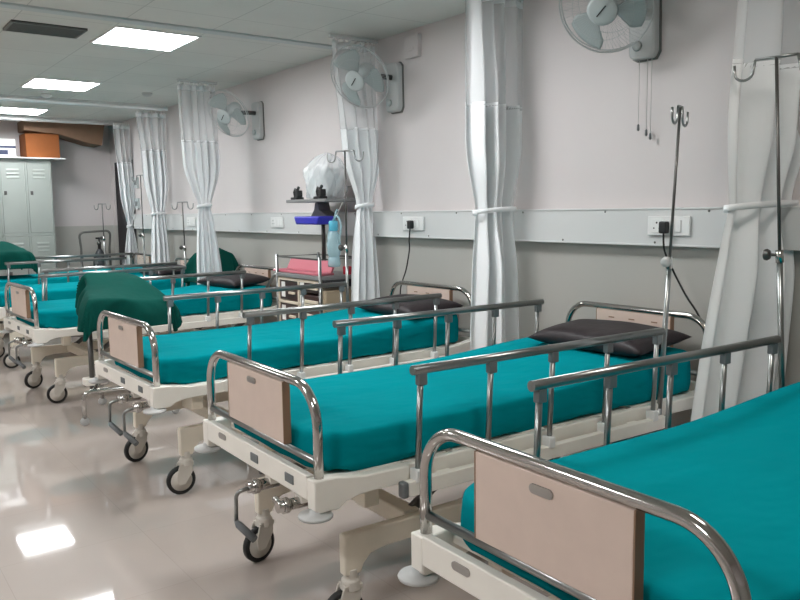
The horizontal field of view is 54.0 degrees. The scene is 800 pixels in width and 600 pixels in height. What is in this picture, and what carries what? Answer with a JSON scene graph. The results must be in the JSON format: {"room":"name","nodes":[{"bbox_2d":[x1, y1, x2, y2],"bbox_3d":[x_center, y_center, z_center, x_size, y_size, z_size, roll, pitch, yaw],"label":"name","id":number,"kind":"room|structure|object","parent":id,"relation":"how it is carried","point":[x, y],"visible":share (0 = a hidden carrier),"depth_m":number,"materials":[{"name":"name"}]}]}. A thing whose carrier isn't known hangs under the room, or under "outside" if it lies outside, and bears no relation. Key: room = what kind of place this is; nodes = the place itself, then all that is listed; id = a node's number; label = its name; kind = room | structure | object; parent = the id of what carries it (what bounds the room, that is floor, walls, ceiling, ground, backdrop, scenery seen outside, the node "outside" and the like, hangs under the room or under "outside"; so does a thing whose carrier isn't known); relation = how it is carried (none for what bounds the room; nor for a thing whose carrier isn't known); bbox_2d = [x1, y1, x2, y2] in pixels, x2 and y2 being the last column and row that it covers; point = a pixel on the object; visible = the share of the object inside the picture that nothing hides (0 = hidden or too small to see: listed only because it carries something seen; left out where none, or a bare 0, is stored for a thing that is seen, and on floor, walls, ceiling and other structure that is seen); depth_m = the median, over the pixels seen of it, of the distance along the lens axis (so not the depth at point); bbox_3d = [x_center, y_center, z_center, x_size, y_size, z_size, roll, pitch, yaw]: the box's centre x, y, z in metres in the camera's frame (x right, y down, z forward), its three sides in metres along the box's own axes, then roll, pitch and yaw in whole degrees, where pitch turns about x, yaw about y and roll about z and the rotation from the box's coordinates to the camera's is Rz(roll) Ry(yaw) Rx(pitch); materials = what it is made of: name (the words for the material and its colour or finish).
{"room":"hospital room","nodes":[
{"label":"hospital room","id":0,"kind":"room"},
{"bbox_2d":[0,121,115,271],"bbox_3d":[-6.867,-0.920,9.717,6.720,2.737,0.100,-6,8,-36],"label":"wall","id":1,"kind":"structure","parent":0,"point":[81,181],"depth_m":11.28,"materials":[{"name":"white paint"}]},
{"bbox_2d":[0,0,464,125],"bbox_3d":[-2.608,-1.745,4.013,7.200,0.080,14.150,-6,8,-36],"label":"ceiling","id":2,"kind":"structure","parent":0,"point":[124,73],"depth_m":5.93,"materials":[{"name":"white paint"}]},
{"bbox_2d":[0,106,49,114],"bbox_3d":[-4.673,-2.306,9.573,0.620,0.012,0.620,-6,8,-36],"label":"recessed light","id":3,"kind":"object","parent":2,"relation":"in","point":[3,109],"visible":1,"depth_m":9.56,"materials":[{"name":"white plastic"}]},
{"bbox_2d":[3,19,87,38],"bbox_3d":[-2.436,-1.857,5.395,0.480,0.016,0.300,-6,8,-36],"label":"ceiling vent","id":4,"kind":"object","parent":2,"relation":"in","point":[19,26],"visible":1,"depth_m":5.37,"materials":[{"name":"black plastic"}]},
{"bbox_2d":[41,93,51,97],"bbox_3d":[-3.748,-2.163,8.325,0.110,0.037,0.110,-6,8,-36],"label":"smoke detector","id":5,"kind":"object","parent":2,"relation":"attached to","point":[44,95],"visible":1,"depth_m":8.29,"materials":[{"name":"white plastic"}]},
{"bbox_2d":[17,121,103,147],"bbox_3d":[-4.674,-2.292,10.864,1.044,0.300,0.405,-6,8,-36],"label":"boarding","id":6,"kind":"object","parent":2,"relation":"attached to","point":[88,135],"visible":0.8,"depth_m":10.76,"materials":[{"name":"brown wood"}]},
{"bbox_2d":[20,77,101,91],"bbox_3d":[-3.328,-2.111,7.705,0.620,0.012,0.620,-6,8,-36],"label":"recessed light","id":7,"kind":"object","parent":2,"relation":"in","point":[34,82],"visible":1,"depth_m":7.68,"materials":[{"name":"white plastic"}]},
{"bbox_2d":[0,115,121,125],"bbox_3d":[-6.452,-2.184,8.956,6.490,0.066,0.052,-6,8,-36],"label":"track","id":8,"kind":"object","parent":2,"relation":"attached to","point":[2,117],"visible":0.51,"depth_m":10.35,"materials":[{"name":"white metal"}]},
{"bbox_2d":[0,94,167,110],"bbox_3d":[-5.372,-2.028,7.462,6.450,0.066,0.052,-6,8,-36],"label":"track","id":9,"kind":"object","parent":2,"relation":"attached to","point":[14,98],"visible":1,"depth_m":8.77,"materials":[{"name":"white metal"}]},
{"bbox_2d":[135,110,169,262],"bbox_3d":[-2.933,-1.051,9.432,0.362,2.393,0.143,-6,8,-36],"label":"privacy curtain","id":10,"kind":"object","parent":9,"relation":"hanging from","point":[151,126],"visible":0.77,"depth_m":9.40,"materials":[{"name":"white fabric"}]},
{"bbox_2d":[89,25,201,51],"bbox_3d":[-1.867,-1.907,5.749,0.620,0.012,0.620,-6,8,-36],"label":"recessed light","id":11,"kind":"object","parent":2,"relation":"in","point":[116,35],"visible":1,"depth_m":5.72,"materials":[{"name":"white plastic"}]},
{"bbox_2d":[142,92,152,96],"bbox_3d":[-2.686,-2.180,8.348,0.110,0.037,0.110,-6,8,-36],"label":"smoke detector","id":12,"kind":"object","parent":2,"relation":"attached to","point":[145,94],"visible":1,"depth_m":8.31,"materials":[{"name":"grey plastic"}]},
{"bbox_2d":[0,2,331,49],"bbox_3d":[-3.047,-1.722,4.277,6.600,0.014,0.090,-6,8,-36],"label":"curtain rail","id":13,"kind":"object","parent":2,"relation":"attached to","point":[2,4],"depth_m":5.28,"materials":[{"name":"grey metal"}]},
{"bbox_2d":[177,79,216,84],"bbox_3d":[-1.963,-2.112,7.605,0.400,0.025,0.028,-6,8,-36],"label":"track","id":14,"kind":"object","parent":2,"relation":"attached to","point":[178,80],"visible":1,"depth_m":7.59,"materials":[{"name":"white metal"}]},
{"bbox_2d":[177,81,227,327],"bbox_3d":[-1.938,-0.895,7.751,0.420,2.437,0.130,-6,8,-36],"label":"privacy curtain","id":15,"kind":"object","parent":14,"relation":"hanging from","point":[199,134],"visible":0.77,"depth_m":7.70,"materials":[{"name":"white fabric"}]},
{"bbox_2d":[328,34,377,43],"bbox_3d":[-0.343,-1.928,5.802,0.420,0.025,0.028,-6,8,-36],"label":"track","id":16,"kind":"object","parent":2,"relation":"attached to","point":[335,36],"visible":1,"depth_m":5.79,"materials":[{"name":"white metal"}]},
{"bbox_2d":[332,38,379,301],"bbox_3d":[-0.316,-0.712,5.954,0.410,2.437,0.168,-6,8,-36],"label":"privacy curtain","id":17,"kind":"object","parent":16,"relation":"hanging from","point":[358,126],"visible":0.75,"depth_m":5.93,"materials":[{"name":"white fabric"}]},
{"bbox_2d":[0,331,568,599],"bbox_3d":[-2.569,1.054,4.333,7.200,0.080,14.150,-6,8,-36],"label":"floor","id":18,"kind":"structure","parent":0,"point":[80,519],"depth_m":3.75,"materials":[{"name":"beige tile"}]},
{"bbox_2d":[0,158,57,322],"bbox_3d":[-5.208,-0.780,10.602,0.964,2.212,0.452,-6,8,-36],"label":"tall cabinet","id":19,"kind":"object","parent":18,"relation":"on","point":[26,194],"visible":0.59,"depth_m":10.47,"materials":[{"name":"grey metal"}]},
{"bbox_2d":[0,156,65,160],"bbox_3d":[-5.136,-1.890,10.504,1.145,0.015,0.490,-6,8,-36],"label":"board","id":20,"kind":"object","parent":19,"relation":"on","point":[52,159],"visible":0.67,"depth_m":10.44,"materials":[{"name":"white plastic"}]},
{"bbox_2d":[0,139,15,156],"bbox_3d":[-5.358,-1.990,10.298,0.534,0.235,0.304,-6,8,-36],"label":"box","id":21,"kind":"object","parent":20,"relation":"on","point":[7,146],"visible":0.81,"depth_m":10.28,"materials":[{"name":"white cardboard"}]},
{"bbox_2d":[19,133,59,157],"bbox_3d":[-4.899,-2.081,10.678,0.420,0.318,0.400,-6,8,-36],"label":"carton","id":22,"kind":"object","parent":20,"relation":"on","point":[31,144],"visible":0.8,"depth_m":10.52,"materials":[{"name":"orange cardboard"}]},
{"bbox_2d":[0,252,150,320],"bbox_3d":[-4.187,-0.048,9.606,2.320,0.954,1.044,-6,8,-36],"label":"hospital bed","id":23,"kind":"object","parent":18,"relation":"on","point":[30,279],"visible":0.22,"depth_m":9.34,"materials":[{"name":"teal fabric"}]},
{"bbox_2d":[94,203,110,265],"bbox_3d":[-3.920,-0.694,10.423,0.315,1.166,0.048,3,7,29],"label":"pole","id":24,"kind":"object","parent":23,"relation":"attached to","point":[101,237],"visible":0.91,"depth_m":10.40,"materials":[{"name":"silver metal"}]},
{"bbox_2d":[132,175,145,263],"bbox_3d":[-3.151,-0.782,9.648,0.295,1.496,0.048,3,7,29],"label":"pole","id":25,"kind":"object","parent":23,"relation":"attached to","point":[140,234],"visible":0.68,"depth_m":9.63,"materials":[{"name":"silver metal"}]},
{"bbox_2d":[78,230,111,266],"bbox_3d":[-4.221,-0.351,10.948,0.470,1.252,0.280,-6,8,-36],"label":"trolley","id":26,"kind":"object","parent":18,"relation":"on","point":[92,231],"visible":0.38,"depth_m":10.83,"materials":[{"name":"grey metal"}]},
{"bbox_2d":[93,237,104,265],"bbox_3d":[-4.165,-0.357,10.939,0.184,1.033,0.184,-6,8,-36],"label":"cylinder","id":27,"kind":"object","parent":26,"relation":"on","point":[99,250],"visible":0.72,"depth_m":10.86,"materials":[{"name":"grey paint"}]},
{"bbox_2d":[0,257,196,367],"bbox_3d":[-3.249,0.084,8.338,2.320,0.954,1.037,-6,8,-37],"label":"hospital bed","id":28,"kind":"object","parent":18,"relation":"on","point":[53,291],"visible":0.21,"depth_m":7.79,"materials":[{"name":"teal fabric"}]},
{"bbox_2d":[139,264,183,275],"bbox_3d":[-2.629,-0.337,8.803,0.408,0.119,0.670,-6,8,-37],"label":"pillow","id":29,"kind":"object","parent":28,"relation":"on","point":[166,272],"visible":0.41,"depth_m":8.57,"materials":[{"name":"black leather"}]},
{"bbox_2d":[171,201,193,285],"bbox_3d":[-2.295,-0.469,8.351,0.314,1.146,0.048,3,8,32],"label":"pole","id":30,"kind":"object","parent":28,"relation":"attached to","point":[181,247],"visible":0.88,"depth_m":8.32,"materials":[{"name":"silver metal"}]},
{"bbox_2d":[80,333,179,425],"bbox_3d":[-1.982,0.342,5.874,0.885,0.967,0.603,-4,7,-29],"label":"table","id":31,"kind":"object","parent":18,"relation":"on","point":[84,421],"visible":0.34,"depth_m":5.69,"materials":[{"name":"green cloth"},{"name":"steel"}]},
{"bbox_2d":[75,272,181,341],"bbox_3d":[-2.057,0.020,5.703,0.713,0.423,0.727,-6,9,-40],"label":"cloth","id":32,"kind":"object","parent":31,"relation":"on","point":[123,293],"visible":0.94,"depth_m":5.56,"materials":[{"name":"green fabric"}]},
{"bbox_2d":[0,264,276,402],"bbox_3d":[-2.210,0.230,6.926,2.320,0.957,1.044,-6,8,-39],"label":"hospital bed","id":33,"kind":"object","parent":18,"relation":"on","point":[43,321],"visible":0.69,"depth_m":6.62,"materials":[{"name":"teal fabric"}]},
{"bbox_2d":[196,273,270,287],"bbox_3d":[-1.572,-0.191,7.399,0.408,0.119,0.670,-7,9,-44],"label":"pillow","id":34,"kind":"object","parent":33,"relation":"on","point":[227,281],"visible":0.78,"depth_m":7.23,"materials":[{"name":"black leather"}]},
{"bbox_2d":[88,280,470,493],"bbox_3d":[-0.653,0.441,4.885,2.320,0.958,1.044,-6,8,-37],"label":"hospital bed","id":35,"kind":"object","parent":18,"relation":"on","point":[304,347],"visible":0.7,"depth_m":4.48,"materials":[{"name":"teal fabric"}]},
{"bbox_2d":[326,150,363,308],"bbox_3d":[-0.379,-0.340,5.641,0.335,1.451,0.048,4,8,33],"label":"pole","id":36,"kind":"object","parent":35,"relation":"attached to","point":[341,247],"visible":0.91,"depth_m":5.62,"materials":[{"name":"silver metal"}]},
{"bbox_2d":[358,294,462,314],"bbox_3d":[0.056,0.034,5.234,0.408,0.119,0.670,-5,8,-34],"label":"pillow","id":37,"kind":"object","parent":35,"relation":"on","point":[420,305],"visible":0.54,"depth_m":5.05,"materials":[{"name":"black leather"}]},
{"bbox_2d":[265,186,355,320],"bbox_3d":[-0.679,-0.091,6.432,0.508,1.666,0.892,-6,8,-36],"label":"cart","id":38,"kind":"object","parent":18,"relation":"on","point":[318,296],"visible":0.23,"depth_m":6.29,"materials":[{"name":"cream painted metal"},{"name":"pink plastic"},{"name":"steel"}]},
{"bbox_2d":[291,186,303,199],"bbox_3d":[-0.849,-0.880,6.465,0.070,0.108,0.107,-6,8,-36],"label":"clamp","id":39,"kind":"object","parent":38,"relation":"on","point":[297,193],"visible":0.97,"depth_m":6.43,"materials":[{"name":"black plastic"}]},
{"bbox_2d":[273,258,334,275],"bbox_3d":[-0.780,-0.274,6.399,0.178,0.104,0.760,-6,8,-36],"label":"document folder","id":40,"kind":"object","parent":38,"relation":"on","point":[298,266],"visible":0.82,"depth_m":6.41,"materials":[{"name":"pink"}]},
{"bbox_2d":[294,216,333,224],"bbox_3d":[-0.682,-0.633,6.247,0.154,0.065,0.392,-6,8,-36],"label":"tray","id":41,"kind":"object","parent":38,"relation":"hanging from","point":[299,220],"visible":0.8,"depth_m":6.12,"materials":[{"name":"blue plastic"}]},
{"bbox_2d":[313,185,326,198],"bbox_3d":[-0.624,-0.842,6.110,0.070,0.108,0.107,-6,8,-36],"label":"clamp","id":42,"kind":"object","parent":38,"relation":"on","point":[320,193],"visible":0.97,"depth_m":6.08,"materials":[{"name":"black plastic"}]},
{"bbox_2d":[286,198,355,202],"bbox_3d":[-0.627,-0.800,6.333,0.320,0.025,0.630,-6,8,-36],"label":"shelf","id":43,"kind":"object","parent":38,"relation":"attached to","point":[327,200],"depth_m":6.13,"materials":[{"name":"grey metal"}]},
{"bbox_2d":[306,168,339,198],"bbox_3d":[-0.623,-0.934,6.335,0.120,0.240,0.340,-6,8,-36],"label":"monitor","id":44,"kind":"object","parent":38,"relation":"on","point":[329,178],"visible":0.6,"depth_m":6.22,"materials":[{"name":"grey plastic"}]},
{"bbox_2d":[327,202,342,266],"bbox_3d":[-0.499,-0.500,6.021,0.129,0.497,0.142,-1,7,-2],"label":"bag","id":45,"kind":"object","parent":38,"relation":"hanging from","point":[333,239],"visible":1,"depth_m":5.98,"materials":[{"name":"teal"}]},
{"bbox_2d":[343,266,351,274],"bbox_3d":[-0.414,-0.233,6.184,0.050,0.063,0.055,-6,8,-36],"label":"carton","id":46,"kind":"object","parent":38,"relation":"on","point":[350,267],"visible":0.48,"depth_m":6.17,"materials":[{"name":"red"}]},
{"bbox_2d":[194,299,705,599],"bbox_3d":[0.328,0.585,3.495,2.320,0.962,1.044,-5,8,-35],"label":"hospital bed","id":47,"kind":"object","parent":18,"relation":"on","point":[355,435],"visible":0.73,"depth_m":2.99,"materials":[{"name":"teal fabric"}]},
{"bbox_2d":[528,319,690,355],"bbox_3d":[1.014,0.174,3.852,0.408,0.119,0.670,-6,8,-38],"label":"pillow","id":48,"kind":"object","parent":47,"relation":"on","point":[579,329],"visible":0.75,"depth_m":3.77,"materials":[{"name":"black leather"}]},
{"bbox_2d":[654,105,688,431],"bbox_3d":[1.177,-0.111,3.448,0.078,1.451,0.235,4,8,35],"label":"pole","id":49,"kind":"object","parent":47,"relation":"attached to","point":[667,262],"visible":0.96,"depth_m":3.42,"materials":[{"name":"silver metal"}]},
{"bbox_2d":[398,335,799,599],"bbox_3d":[1.177,0.711,2.325,2.320,0.954,1.044,-5,8,-35],"label":"hospital bed","id":50,"kind":"object","parent":18,"relation":"on","point":[707,507],"visible":1,"depth_m":1.84,"materials":[{"name":"silver metal"}]},
{"bbox_2d":[733,52,799,388],"bbox_3d":[1.496,-0.158,3.163,0.074,1.601,0.335,-7,9,-44],"label":"pole","id":51,"kind":"object","parent":50,"relation":"attached to","point":[779,254],"visible":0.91,"depth_m":3.12,"materials":[{"name":"silver metal"}]},
{"bbox_3d":[-4.774,-0.074,9.481,0.480,1.012,0.880,-6,8,-36],"label":"table","id":52,"kind":"object","parent":18,"relation":"on","visible":0,"materials":[{"name":"green cloth"},{"name":"steel"}]},
{"bbox_2d":[0,241,37,273],"bbox_3d":[-4.735,-0.510,9.369,0.630,0.382,0.966,-6,8,-36],"label":"cloth","id":53,"kind":"object","parent":52,"relation":"on","point":[9,252],"visible":0.91,"depth_m":9.12,"materials":[{"name":"green fabric"}]},
{"bbox_3d":[-1.931,0.050,8.190,0.280,1.020,0.180,-6,8,-36],"label":"stand","id":54,"kind":"object","parent":18,"relation":"on","visible":0},
{"bbox_2d":[183,247,239,285],"bbox_3d":[-1.946,-0.331,8.135,0.565,0.452,0.462,-6,8,-36],"label":"cloth","id":55,"kind":"object","parent":54,"relation":"on","point":[229,262],"visible":0.35,"depth_m":8.06,"materials":[{"name":"green fabric"}]},
{"bbox_2d":[108,0,799,445],"bbox_3d":[-0.044,-0.593,6.030,0.120,2.737,13.950,-6,8,-36],"label":"wall","id":56,"kind":"structure","parent":0,"point":[583,147],"depth_m":4.69,"materials":[{"name":"white paint"}]},
{"bbox_2d":[114,159,136,264],"bbox_3d":[-3.861,-0.854,11.138,0.099,2.200,0.860,-6,8,-36],"label":"door","id":57,"kind":"structure","parent":56,"relation":"in","point":[122,223],"depth_m":11.32,"materials":[{"name":"black"}]},
{"bbox_2d":[113,123,137,264],"bbox_3d":[-3.691,-1.182,10.668,0.287,2.393,0.132,-6,8,-36],"label":"privacy curtain","id":58,"kind":"object","parent":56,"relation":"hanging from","point":[121,132],"visible":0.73,"depth_m":10.62,"materials":[{"name":"white fabric"}]},
{"bbox_2d":[134,177,138,187],"bbox_3d":[-3.545,-1.577,10.559,0.037,0.140,0.120,-6,8,-36],"label":"board","id":59,"kind":"object","parent":56,"relation":"attached to","point":[136,184],"visible":0.94,"depth_m":10.52,"materials":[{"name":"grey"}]},
{"bbox_2d":[135,198,139,208],"bbox_3d":[-3.541,-1.299,10.591,0.037,0.140,0.120,-6,8,-36],"label":"board","id":60,"kind":"object","parent":56,"relation":"attached to","point":[137,200],"visible":1,"depth_m":10.55,"materials":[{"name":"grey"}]},
{"bbox_2d":[187,217,195,225],"bbox_3d":[-2.369,-0.894,8.948,0.016,0.092,0.245,-6,8,-36],"label":"wall socket","id":61,"kind":"object","parent":56,"relation":"attached to","point":[191,221],"visible":1,"depth_m":8.95,"materials":[{"name":"white plastic"}]},
{"bbox_2d":[207,90,264,140],"bbox_3d":[-1.538,-1.739,7.407,0.487,0.438,0.446,-6,8,-36],"label":"wall fan","id":62,"kind":"object","parent":56,"relation":"attached to","point":[226,111],"visible":1,"depth_m":7.36,"materials":[{"name":"grey plastic"}]},
{"bbox_2d":[271,217,283,227],"bbox_3d":[-1.128,-0.717,7.272,0.016,0.093,0.242,-6,8,-36],"label":"wall socket","id":63,"kind":"object","parent":56,"relation":"attached to","point":[276,222],"visible":1,"depth_m":7.27,"materials":[{"name":"white plastic"}]},
{"bbox_2d":[330,44,403,113],"bbox_3d":[-0.216,-1.573,5.618,0.487,0.438,0.446,-6,8,-36],"label":"wall fan","id":64,"kind":"object","parent":56,"relation":"attached to","point":[357,75],"visible":1,"depth_m":5.56,"materials":[{"name":"grey plastic"}]},
{"bbox_2d":[404,33,420,59],"bbox_3d":[0.088,-1.792,5.551,0.042,0.155,0.155,-6,8,-36],"label":"junction box","id":65,"kind":"object","parent":56,"relation":"attached to","point":[412,43],"visible":1,"depth_m":5.52,"materials":[{"name":"white plastic"}]},
{"bbox_2d":[403,217,423,230],"bbox_3d":[0.102,-0.543,5.612,0.016,0.092,0.237,-6,8,-36],"label":"wall socket","id":66,"kind":"object","parent":56,"relation":"attached to","point":[418,221],"visible":0.84,"depth_m":5.58,"materials":[{"name":"white plastic"}]},
{"bbox_2d":[400,220,413,293],"bbox_3d":[0.040,-0.135,5.742,0.040,0.890,0.238,-4,7,-24],"label":"power cord","id":67,"kind":"object","parent":66,"relation":"attached to","point":[410,223],"visible":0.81,"depth_m":5.62,"materials":[{"name":"black plastic"}]},
{"bbox_2d":[404,219,409,227],"bbox_3d":[0.053,-0.552,5.672,0.004,0.070,0.068,-6,8,-36],"label":"outlet","id":68,"kind":"object","parent":66,"relation":"attached to","point":[405,220],"depth_m":5.68,"materials":[{"name":"white plastic"}]},
{"bbox_2d":[133,206,799,250],"bbox_3d":[0.217,-0.531,5.525,0.064,0.197,12.820,-6,8,-36],"label":"wall panel","id":69,"kind":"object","parent":56,"relation":"attached to","point":[614,226],"depth_m":4.59,"materials":[{"name":"white plastic"}]},
{"bbox_2d":[559,0,661,139],"bbox_3d":[1.076,-1.227,3.895,0.487,0.842,0.446,-6,8,-36],"label":"wall fan","id":70,"kind":"object","parent":56,"relation":"attached to","point":[643,18],"visible":1,"depth_m":3.92,"materials":[{"name":"grey plastic"}]},
{"bbox_2d":[647,216,690,235],"bbox_3d":[1.348,-0.370,3.928,0.016,0.096,0.246,-6,8,-36],"label":"wall socket","id":71,"kind":"object","parent":56,"relation":"attached to","point":[681,227],"visible":0.77,"depth_m":3.90,"materials":[{"name":"white plastic"}]},
{"bbox_2d":[651,219,662,232],"bbox_3d":[1.303,-0.376,3.984,0.004,0.070,0.068,-6,8,-36],"label":"outlet","id":72,"kind":"object","parent":71,"relation":"attached to","point":[654,222],"depth_m":3.99,"materials":[{"name":"white plastic"}]},
{"bbox_2d":[675,220,680,231],"bbox_3d":[1.375,-0.366,3.884,0.007,0.060,0.032,-6,8,-36],"label":"rocker switch","id":73,"kind":"object","parent":71,"relation":"attached to","point":[677,222],"depth_m":3.88,"materials":[{"name":"white plastic"}]},
{"bbox_2d":[659,221,703,334],"bbox_3d":[1.421,0.158,3.890,0.316,1.090,0.039,6,9,45],"label":"power cord","id":74,"kind":"object","parent":71,"relation":"attached to","point":[663,225],"visible":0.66,"depth_m":3.91,"materials":[{"name":"black plastic"}]},
{"bbox_3d":[1.297,-1.642,3.100,1.000,0.025,0.028,-6,8,-36],"label":"track","id":75,"kind":"object","parent":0,"visible":0},
{"bbox_2d":[690,0,799,421],"bbox_3d":[1.556,-0.447,3.416,1.000,2.436,0.248,-6,8,-36],"label":"privacy curtain","id":76,"kind":"object","parent":75,"relation":"hanging from","point":[743,298],"visible":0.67,"depth_m":3.33,"materials":[{"name":"white fabric"}]},
{"bbox_3d":[0.554,-1.795,4.532,0.450,0.025,0.028,-6,8,-36],"label":"track","id":77,"kind":"object","parent":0,"visible":0},
{"bbox_2d":[465,0,522,349],"bbox_3d":[0.567,-0.575,4.649,0.432,2.437,0.220,-3,7,-19],"label":"privacy curtain","id":78,"kind":"object","parent":77,"relation":"hanging from","point":[493,28],"visible":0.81,"depth_m":4.60,"materials":[{"name":"white fabric"}]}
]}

